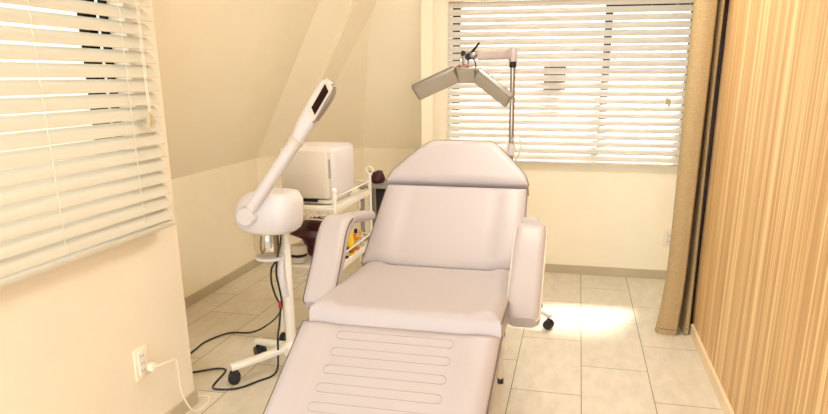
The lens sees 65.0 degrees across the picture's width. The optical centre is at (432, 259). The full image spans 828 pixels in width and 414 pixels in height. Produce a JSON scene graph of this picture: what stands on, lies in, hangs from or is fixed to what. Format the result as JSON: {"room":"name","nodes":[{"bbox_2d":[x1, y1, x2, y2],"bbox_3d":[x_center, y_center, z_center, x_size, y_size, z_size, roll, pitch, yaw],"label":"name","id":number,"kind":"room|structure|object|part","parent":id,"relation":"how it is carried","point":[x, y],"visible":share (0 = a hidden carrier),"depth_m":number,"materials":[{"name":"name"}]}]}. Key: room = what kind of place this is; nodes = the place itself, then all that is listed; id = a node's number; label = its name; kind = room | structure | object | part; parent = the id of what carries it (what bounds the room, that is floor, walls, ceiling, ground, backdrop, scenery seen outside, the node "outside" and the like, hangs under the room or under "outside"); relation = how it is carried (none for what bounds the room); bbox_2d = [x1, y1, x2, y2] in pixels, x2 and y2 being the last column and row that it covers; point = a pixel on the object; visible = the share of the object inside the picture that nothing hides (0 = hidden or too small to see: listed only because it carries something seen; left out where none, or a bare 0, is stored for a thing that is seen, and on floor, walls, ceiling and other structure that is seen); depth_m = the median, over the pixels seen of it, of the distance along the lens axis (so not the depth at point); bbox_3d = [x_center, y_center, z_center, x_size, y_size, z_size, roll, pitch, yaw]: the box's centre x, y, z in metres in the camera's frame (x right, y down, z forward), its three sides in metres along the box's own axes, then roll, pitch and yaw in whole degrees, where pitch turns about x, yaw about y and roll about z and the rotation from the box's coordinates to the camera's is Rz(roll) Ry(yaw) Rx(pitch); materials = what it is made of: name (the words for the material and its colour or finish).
{"room":"beauty treatment room","nodes":[
{"label":"beauty treatment room","id":0,"kind":"room"},
{"bbox_2d":[0,3,91,169],"bbox_3d":[-1.479,-0.558,2.431,0.710,2.400,0.120,3,16,12],"label":"window","id":1,"kind":"structure","parent":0,"point":[1,4],"depth_m":2.30,"materials":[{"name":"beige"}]},
{"bbox_2d":[0,0,193,413],"bbox_3d":[-1.429,-0.093,0.775,0.120,2.400,3.500,3,16,12],"label":"wall","id":2,"kind":"structure","parent":0,"point":[69,333],"depth_m":2.17,"materials":[{"name":"beige paint"}]},
{"bbox_2d":[0,0,174,287],"bbox_3d":[-1.199,-0.408,1.217,0.068,1.182,2.195,3,16,12],"label":"blind","id":3,"kind":"object","parent":2,"relation":"attached to","point":[55,213],"visible":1,"depth_m":1.92,"materials":[{"name":"beige plastic"}]},
{"bbox_3d":[-1.071,-0.554,1.751,0.011,1.121,0.004,12,19,36],"label":"ladder cord","id":4,"kind":"part","parent":3,"relation":"part of","materials":[{"name":"white fabric"}]},
{"bbox_3d":[-1.208,0.152,1.376,0.044,0.018,2.195,3,16,12],"label":"rail","id":5,"kind":"part","parent":3,"relation":"part of","materials":[{"name":"beige"}]},
{"bbox_3d":[-0.993,-0.650,2.095,0.011,1.121,0.004,12,19,36],"label":"ladder cord","id":6,"kind":"part","parent":3,"relation":"part of","materials":[{"name":"white fabric"}]},
{"bbox_3d":[-0.961,-0.848,2.105,0.002,0.745,0.014,3,16,12],"label":"pull cord","id":7,"kind":"part","parent":3,"relation":"part of","materials":[{"name":"white fabric"}]},
{"bbox_2d":[77,0,121,154],"bbox_3d":[-1.311,-0.460,1.305,0.030,1.140,1.940,3,16,12],"label":"window","id":8,"kind":"structure","parent":2,"relation":"in","point":[98,1],"depth_m":2.16,"materials":[{"name":"black glass"}]},
{"bbox_2d":[132,344,149,381],"bbox_3d":[-1.057,0.375,2.357,0.013,0.120,0.072,3,16,12],"label":"wall socket","id":9,"kind":"object","parent":2,"relation":"attached to","point":[140,359],"visible":1,"depth_m":2.35,"materials":[{"name":"white paint"}]},
{"bbox_2d":[146,358,209,411],"bbox_3d":[-0.991,0.485,2.579,0.083,0.312,0.362,1,16,5],"label":"power cable","id":10,"kind":"object","parent":2,"relation":"hanging from","point":[151,366],"visible":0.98,"depth_m":2.50,"materials":[{"name":"white plastic"}]},
{"bbox_2d":[165,390,196,413],"bbox_3d":[-1.366,1.037,1.078,0.008,0.060,3.500,3,16,12],"label":"baseboard","id":11,"kind":"structure","parent":2,"relation":"attached to","point":[181,407],"depth_m":2.65,"materials":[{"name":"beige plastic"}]},
{"bbox_2d":[171,158,262,297],"bbox_3d":[-1.523,-0.077,3.745,0.100,0.765,2.080,3,16,12],"label":"wall","id":12,"kind":"structure","parent":0,"point":[212,246],"depth_m":4.09,"materials":[{"name":"beige paint"}]},
{"bbox_2d":[184,259,263,308],"bbox_3d":[-1.470,0.265,3.830,0.008,0.060,2.080,3,16,12],"label":"baseboard","id":13,"kind":"structure","parent":12,"relation":"attached to","point":[202,293],"depth_m":4.21,"materials":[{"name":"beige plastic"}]},
{"bbox_2d":[152,0,319,179],"bbox_3d":[-1.072,-1.239,3.318,0.998,1.703,2.080,3,16,12],"label":"ceiling","id":14,"kind":"structure","parent":0,"point":[226,66],"depth_m":3.60,"materials":[{"name":"beige paint"}]},
{"bbox_2d":[256,148,363,251],"bbox_3d":[-0.947,-0.453,5.085,0.100,0.765,0.979,15,21,42],"label":"wall","id":15,"kind":"structure","parent":0,"point":[264,164],"depth_m":5.09,"materials":[{"name":"beige paint"}]},
{"bbox_2d":[315,0,375,88],"bbox_3d":[-0.601,-1.470,4.456,1.008,1.555,0.227,3,16,12],"label":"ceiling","id":16,"kind":"structure","parent":15,"relation":"attached to","point":[359,12],"depth_m":4.44,"materials":[{"name":"beige paint"}]},
{"bbox_2d":[257,0,368,157],"bbox_3d":[-0.642,-1.559,4.465,0.931,1.700,0.980,15,21,42],"label":"ceiling","id":17,"kind":"structure","parent":0,"point":[343,120],"depth_m":4.59,"materials":[{"name":"beige paint"}]},
{"bbox_2d":[363,148,416,231],"bbox_3d":[-0.245,-0.533,5.370,0.640,0.765,0.100,3,16,12],"label":"wall","id":18,"kind":"structure","parent":0,"point":[386,160],"depth_m":5.28,"materials":[{"name":"beige paint"}]},
{"bbox_2d":[363,0,462,148],"bbox_3d":[-0.134,-1.588,4.561,0.616,1.703,1.352,-4,16,-13],"label":"ceiling","id":19,"kind":"structure","parent":0,"point":[392,120],"depth_m":4.78,"materials":[{"name":"beige paint"}]},
{"bbox_2d":[185,240,723,413],"bbox_3d":[-0.293,0.763,2.353,3.350,0.100,6.700,3,16,12],"label":"floor","id":20,"kind":"structure","parent":0,"point":[603,352],"depth_m":3.25,"materials":[{"name":"beige tile"}]},
{"bbox_2d":[190,77,335,389],"bbox_3d":[-0.769,-0.140,2.945,0.902,1.320,0.646,3,16,12],"label":"steamer","id":21,"kind":"object","parent":20,"relation":"on","point":[266,211],"visible":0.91,"depth_m":2.75,"materials":[{"name":"white plastic"}]},
{"bbox_3d":[-0.922,0.225,2.851,0.497,0.667,0.214,1,16,5],"label":"power cord","id":22,"kind":"part","parent":21,"relation":"part of","materials":[{"name":"black rubber"}]},
{"bbox_3d":[-0.992,0.145,3.134,0.605,0.667,0.549,-2,16,-7],"label":"power cord","id":23,"kind":"part","parent":21,"relation":"part of","materials":[{"name":"black rubber"}]},
{"bbox_3d":[-0.790,0.446,2.948,0.259,0.060,0.040,-10,19,-32],"label":"foot arm","id":24,"kind":"part","parent":21,"relation":"part of","materials":[{"name":"white paint"}]},
{"bbox_3d":[-0.769,0.400,3.112,0.223,0.060,0.040,12,19,36],"label":"foot arm","id":25,"kind":"part","parent":21,"relation":"part of","materials":[{"name":"white paint"}]},
{"bbox_3d":[-0.711,-0.135,2.844,0.232,0.014,0.192,3,16,12],"label":"plate","id":26,"kind":"part","parent":21,"relation":"part of","materials":[{"name":"beige plastic"}]},
{"bbox_2d":[255,252,284,261],"bbox_3d":[-0.718,-0.011,2.870,0.128,0.015,0.128,3,16,12],"label":"tray","id":27,"kind":"object","parent":21,"relation":"on","point":[263,256],"depth_m":2.85,"materials":[{"name":"white plastic"}]},
{"bbox_3d":[-0.660,-0.328,2.651,0.275,0.339,0.052,3,16,12],"label":"arm","id":28,"kind":"part","parent":21,"relation":"part of","materials":[{"name":"white plastic"}]},
{"bbox_2d":[311,85,328,114],"bbox_3d":[-0.432,-0.611,2.483,0.072,0.116,0.004,3,16,12],"label":"vent","id":29,"kind":"object","parent":21,"relation":"attached to","point":[320,97],"depth_m":2.49,"materials":[{"name":"black plastic"}]},
{"bbox_2d":[273,166,372,340],"bbox_3d":[-0.556,-0.038,3.442,0.356,0.853,0.600,3,16,12],"label":"trolley","id":30,"kind":"object","parent":20,"relation":"on","point":[356,195],"visible":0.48,"depth_m":3.29,"materials":[{"name":"white metal"}]},
{"bbox_3d":[-0.764,0.016,3.217,0.018,0.730,0.018,3,16,12],"label":"post","id":31,"kind":"part","parent":30,"relation":"part of","materials":[{"name":"white metal"}]},
{"bbox_2d":[290,243,306,263],"bbox_3d":[-0.671,-0.030,3.242,0.087,0.094,0.087,3,16,12],"label":"lidded bowl","id":32,"kind":"object","parent":30,"relation":"on","point":[298,250],"visible":0.86,"depth_m":3.21,"materials":[{"name":"white ceramic"}]},
{"bbox_3d":[-0.671,-0.053,3.236,0.087,0.046,0.087,3,16,12],"label":"lid","id":33,"kind":"part","parent":32,"relation":"part of","materials":[{"name":"beige plastic"}]},
{"bbox_3d":[-0.615,0.066,3.193,0.308,0.052,0.008,3,16,12],"label":"scroll panel","id":34,"kind":"part","parent":30,"relation":"part of","materials":[{"name":"beige plastic"}]},
{"bbox_2d":[290,216,325,256],"bbox_3d":[-0.606,-0.119,3.359,0.276,0.202,0.235,3,16,12],"label":"handbag","id":35,"kind":"object","parent":30,"relation":"on","point":[307,232],"visible":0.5,"depth_m":3.27,"materials":[{"name":"red leather"}]},
{"bbox_2d":[280,141,353,204],"bbox_3d":[-0.574,-0.439,3.274,0.257,0.273,0.352,3,16,12],"label":"towel warmer","id":36,"kind":"object","parent":30,"relation":"on","point":[317,168],"visible":0.77,"depth_m":3.12,"materials":[{"name":"white plastic"}]},
{"bbox_3d":[-0.613,-0.412,3.124,0.244,0.237,0.034,3,16,12],"label":"door","id":37,"kind":"part","parent":36,"relation":"part of","materials":[{"name":"beige plastic"}]},
{"bbox_3d":[-0.615,-0.215,3.114,0.308,0.052,0.008,3,16,12],"label":"scroll panel","id":38,"kind":"part","parent":30,"relation":"part of","materials":[{"name":"beige plastic"}]},
{"bbox_2d":[291,241,367,267],"bbox_3d":[-0.556,-0.027,3.445,0.316,0.030,0.540,3,16,12],"label":"shelf","id":39,"kind":"object","parent":30,"relation":"attached to","point":[358,253],"depth_m":3.33,"materials":[{"name":"white metal"}]},
{"bbox_3d":[-0.463,0.034,3.154,0.018,0.730,0.018,3,16,12],"label":"post","id":40,"kind":"part","parent":30,"relation":"part of","materials":[{"name":"white metal"}]},
{"bbox_3d":[-0.556,-0.084,3.432,0.317,0.009,0.544,3,16,12],"label":"guard rail","id":41,"kind":"part","parent":30,"relation":"part of","materials":[{"name":"white metal"}]},
{"bbox_2d":[303,189,369,212],"bbox_3d":[-0.556,-0.312,3.365,0.316,0.030,0.540,3,16,12],"label":"shelf","id":42,"kind":"object","parent":30,"relation":"attached to","point":[356,195],"depth_m":3.19,"materials":[{"name":"white metal"}]},
{"bbox_2d":[347,231,354,255],"bbox_3d":[-0.438,-0.107,3.375,0.057,0.170,0.057,3,16,12],"label":"squeeze bottle","id":43,"kind":"object","parent":30,"relation":"on","point":[350,243],"visible":0.37,"depth_m":3.36,"materials":[{"name":"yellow plastic"}]},
{"bbox_3d":[-0.556,-0.369,3.352,0.317,0.009,0.544,3,16,12],"label":"guard rail","id":44,"kind":"part","parent":30,"relation":"part of","materials":[{"name":"white metal"}]},
{"bbox_2d":[353,228,359,249],"bbox_3d":[-0.412,-0.108,3.480,0.040,0.115,0.040,3,16,12],"label":"bottle","id":45,"kind":"object","parent":30,"relation":"on","point":[356,236],"visible":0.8,"depth_m":3.47,"materials":[{"name":"orange plastic"}]},
{"bbox_2d":[359,230,363,245],"bbox_3d":[-0.396,-0.117,3.570,0.036,0.085,0.036,3,16,12],"label":"bottle","id":46,"kind":"object","parent":30,"relation":"on","point":[361,235],"visible":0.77,"depth_m":3.56,"materials":[{"name":"beige plastic"}]},
{"bbox_3d":[-0.348,-0.114,3.661,0.018,0.742,0.018,3,16,12],"label":"post","id":47,"kind":"part","parent":30,"relation":"part of","materials":[{"name":"white metal"}]},
{"bbox_2d":[358,179,387,266],"bbox_3d":[-0.301,-0.167,4.231,0.280,0.675,0.280,3,16,12],"label":"stand","id":48,"kind":"object","parent":20,"relation":"on","point":[378,190],"visible":0.16,"depth_m":4.08,"materials":[{"name":"grey metal"}]},
{"bbox_3d":[-0.444,-0.132,4.145,0.024,0.655,0.024,3,16,12],"label":"leg","id":49,"kind":"part","parent":48,"relation":"part of","materials":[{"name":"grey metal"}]},
{"bbox_3d":[-0.392,-0.196,4.371,0.024,0.655,0.024,3,16,12],"label":"leg","id":50,"kind":"part","parent":48,"relation":"part of","materials":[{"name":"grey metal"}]},
{"bbox_2d":[369,170,384,183],"bbox_3d":[-0.351,-0.522,4.100,0.106,0.080,0.070,3,16,12],"label":"pouch","id":51,"kind":"object","parent":48,"relation":"on","point":[377,177],"visible":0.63,"depth_m":4.07,"materials":[{"name":"red leather"}]},
{"bbox_2d":[263,140,547,413],"bbox_3d":[-0.037,0.169,2.351,0.857,1.044,1.681,3,16,12],"label":"chair","id":52,"kind":"object","parent":20,"relation":"on","point":[453,256],"visible":1,"depth_m":2.16,"materials":[{"name":"white leather"}]},
{"bbox_3d":[-0.362,-0.026,2.514,0.135,0.286,0.615,3,16,9],"label":"armrest","id":53,"kind":"part","parent":52,"relation":"part of","materials":[{"name":"white leather"}]},
{"bbox_3d":[0.286,0.334,2.750,0.019,0.478,0.218,3,16,9],"label":"leg","id":54,"kind":"part","parent":52,"relation":"part of","materials":[{"name":"white paint"}]},
{"bbox_3d":[0.352,0.016,2.365,0.117,0.286,0.613,3,16,12],"label":"armrest","id":55,"kind":"part","parent":52,"relation":"part of","materials":[{"name":"white leather"}]},
{"bbox_2d":[411,42,553,336],"bbox_3d":[0.309,-0.364,3.450,0.733,1.477,0.565,3,16,12],"label":"lamp","id":56,"kind":"object","parent":20,"relation":"on","point":[464,73],"visible":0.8,"depth_m":3.10,"materials":[{"name":"white metal"}]},
{"bbox_3d":[0.015,-0.848,3.128,0.234,0.159,0.074,3,16,12],"label":"panel","id":57,"kind":"part","parent":56,"relation":"part of","materials":[{"name":"grey metal"}]},
{"bbox_2d":[414,71,457,98],"bbox_3d":[0.016,-0.836,3.119,0.210,0.133,0.048,3,16,12],"label":"diffuser","id":58,"kind":"object","parent":56,"relation":"attached to","point":[441,80],"depth_m":3.11,"materials":[{"name":"beige plastic"}]},
{"bbox_2d":[457,70,473,81],"bbox_3d":[0.156,-0.868,3.078,0.076,0.057,0.045,3,16,12],"label":"diffuser","id":59,"kind":"object","parent":56,"relation":"attached to","point":[462,75],"depth_m":3.08,"materials":[{"name":"beige plastic"}]},
{"bbox_3d":[0.157,-0.963,3.069,0.053,0.044,0.014,3,16,12],"label":"clamp knob","id":60,"kind":"part","parent":56,"relation":"part of","materials":[{"name":"black plastic"}]},
{"bbox_3d":[0.159,-0.881,3.087,0.100,0.082,0.072,3,16,12],"label":"panel","id":61,"kind":"part","parent":56,"relation":"part of","materials":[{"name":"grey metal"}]},
{"bbox_3d":[0.195,-0.989,3.049,0.054,0.057,0.014,9,18,28],"label":"lever","id":62,"kind":"part","parent":56,"relation":"part of","materials":[{"name":"black plastic"}]},
{"bbox_2d":[474,73,508,105],"bbox_3d":[0.274,-0.803,3.071,0.181,0.154,0.051,3,16,12],"label":"diffuser","id":63,"kind":"object","parent":56,"relation":"attached to","point":[485,81],"depth_m":3.06,"materials":[{"name":"beige plastic"}]},
{"bbox_3d":[0.283,-0.814,3.077,0.207,0.180,0.076,3,16,12],"label":"panel","id":64,"kind":"part","parent":56,"relation":"part of","materials":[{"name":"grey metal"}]},
{"bbox_3d":[0.306,-0.999,3.176,0.024,0.056,0.318,13,20,38],"label":"arm","id":65,"kind":"part","parent":56,"relation":"part of","materials":[{"name":"grey plastic"}]},
{"bbox_3d":[0.542,0.266,3.566,0.240,0.074,0.035,10,18,31],"label":"foot arm","id":66,"kind":"part","parent":56,"relation":"part of","materials":[{"name":"white paint"}]},
{"bbox_2d":[421,0,677,270],"bbox_3d":[0.912,-1.079,4.290,2.000,2.400,0.130,3,16,12],"label":"wall","id":67,"kind":"structure","parent":0,"point":[616,216],"depth_m":4.38,"materials":[{"name":"beige paint"}]},
{"bbox_2d":[433,0,450,139],"bbox_3d":[0.059,-1.485,4.293,0.115,1.620,0.014,3,16,12],"label":"trim","id":68,"kind":"structure","parent":67,"relation":"attached to","point":[440,7],"depth_m":4.33,"materials":[{"name":"beige paint"}]},
{"bbox_2d":[452,3,692,155],"bbox_3d":[0.890,-1.210,4.274,1.550,1.060,0.050,3,16,12],"label":"window","id":69,"kind":"structure","parent":67,"relation":"in","point":[674,3],"depth_m":4.23,"materials":[{"name":"grey glass"}]},
{"bbox_3d":[0.802,-1.182,4.286,0.145,0.200,0.020,3,16,12],"label":"latch plate","id":70,"kind":"part","parent":69,"relation":"part of","materials":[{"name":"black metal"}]},
{"bbox_2d":[447,0,693,166],"bbox_3d":[0.854,-1.148,4.168,1.550,1.067,0.068,3,16,12],"label":"blind","id":71,"kind":"object","parent":69,"relation":"attached to","point":[467,107],"visible":0.78,"depth_m":4.16,"materials":[{"name":"white plastic"}]},
{"bbox_3d":[0.180,-1.182,4.303,0.004,1.006,0.012,12,19,36],"label":"ladder cord","id":72,"kind":"part","parent":71,"relation":"part of","materials":[{"name":"white fabric"}]},
{"bbox_3d":[0.856,-1.643,4.038,1.550,0.045,0.050,3,16,12],"label":"head rail","id":73,"kind":"part","parent":71,"relation":"part of","materials":[{"name":"white metal"}]},
{"bbox_3d":[0.742,-1.149,4.186,0.004,1.006,0.012,12,19,36],"label":"ladder cord","id":74,"kind":"part","parent":71,"relation":"part of","materials":[{"name":"white fabric"}]},
{"bbox_3d":[0.856,-0.646,4.318,1.550,0.018,0.044,3,16,12],"label":"rail","id":75,"kind":"part","parent":71,"relation":"part of","materials":[{"name":"white plastic"}]},
{"bbox_3d":[1.328,-1.115,4.063,0.004,1.006,0.012,12,19,36],"label":"ladder cord","id":76,"kind":"part","parent":71,"relation":"part of","materials":[{"name":"white fabric"}]},
{"bbox_3d":[1.465,-1.290,3.963,0.014,0.613,0.002,3,16,12],"label":"pull cord","id":77,"kind":"part","parent":71,"relation":"part of","materials":[{"name":"white fabric"}]},
{"bbox_3d":[1.543,-1.102,4.018,0.004,1.006,0.012,12,19,36],"label":"ladder cord","id":78,"kind":"part","parent":71,"relation":"part of","materials":[{"name":"white fabric"}]},
{"bbox_2d":[523,159,677,163],"bbox_3d":[0.879,-0.652,4.342,1.795,0.020,0.012,3,16,12],"label":"trim","id":79,"kind":"structure","parent":67,"relation":"attached to","point":[523,159],"depth_m":4.29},
{"bbox_2d":[545,264,666,278],"bbox_3d":[0.838,0.062,4.554,1.880,0.060,0.008,3,16,12],"label":"baseboard","id":80,"kind":"structure","parent":67,"relation":"attached to","point":[554,268],"depth_m":4.47,"materials":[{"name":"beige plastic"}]},
{"bbox_2d":[662,229,670,246],"bbox_3d":[1.571,-0.140,4.329,0.072,0.120,0.013,3,16,12],"label":"wall socket","id":81,"kind":"object","parent":67,"relation":"attached to","point":[667,233],"visible":0.64,"depth_m":4.33,"materials":[{"name":"white paint"}]},
{"bbox_2d":[692,0,827,413],"bbox_3d":[0.897,-0.161,0.916,0.030,2.345,4.790,3,16,12],"label":"wall","id":82,"kind":"structure","parent":0,"point":[760,314],"depth_m":2.25,"materials":[{"name":"brown wood"}]},
{"bbox_2d":[690,324,734,413],"bbox_3d":[0.887,0.998,1.227,0.044,0.055,4.760,3,16,12],"label":"baseboard","id":83,"kind":"structure","parent":82,"relation":"attached to","point":[721,396],"depth_m":2.92,"materials":[{"name":"brown wood"}]},
{"bbox_3d":[1.195,-0.250,1.334,0.100,2.400,5.750,3,16,12],"label":"wall","id":84,"kind":"structure","parent":0,"visible":0},
{"bbox_2d":[689,0,728,327],"bbox_3d":[1.497,-0.793,3.272,0.167,2.400,0.228,3,16,12],"label":"trim","id":85,"kind":"structure","parent":84,"relation":"attached to","point":[723,32],"depth_m":3.27,"materials":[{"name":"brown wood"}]},
{"bbox_3d":[-0.294,-1.644,1.678,3.350,0.100,6.700,3,16,12],"label":"ceiling","id":86,"kind":"structure","parent":0,"visible":0},
{"bbox_3d":[1.278,-1.903,2.855,0.210,0.038,0.040,3,16,12],"label":"rail","id":87,"kind":"object","parent":86,"relation":"attached to","visible":0},
{"bbox_2d":[655,0,724,334],"bbox_3d":[1.305,-0.748,3.172,0.212,2.354,0.128,-8,18,-26],"label":"curtain","id":88,"kind":"object","parent":87,"relation":"hanging from","point":[707,15],"visible":1,"depth_m":3.22,"materials":[{"name":"fabric"}]}
]}

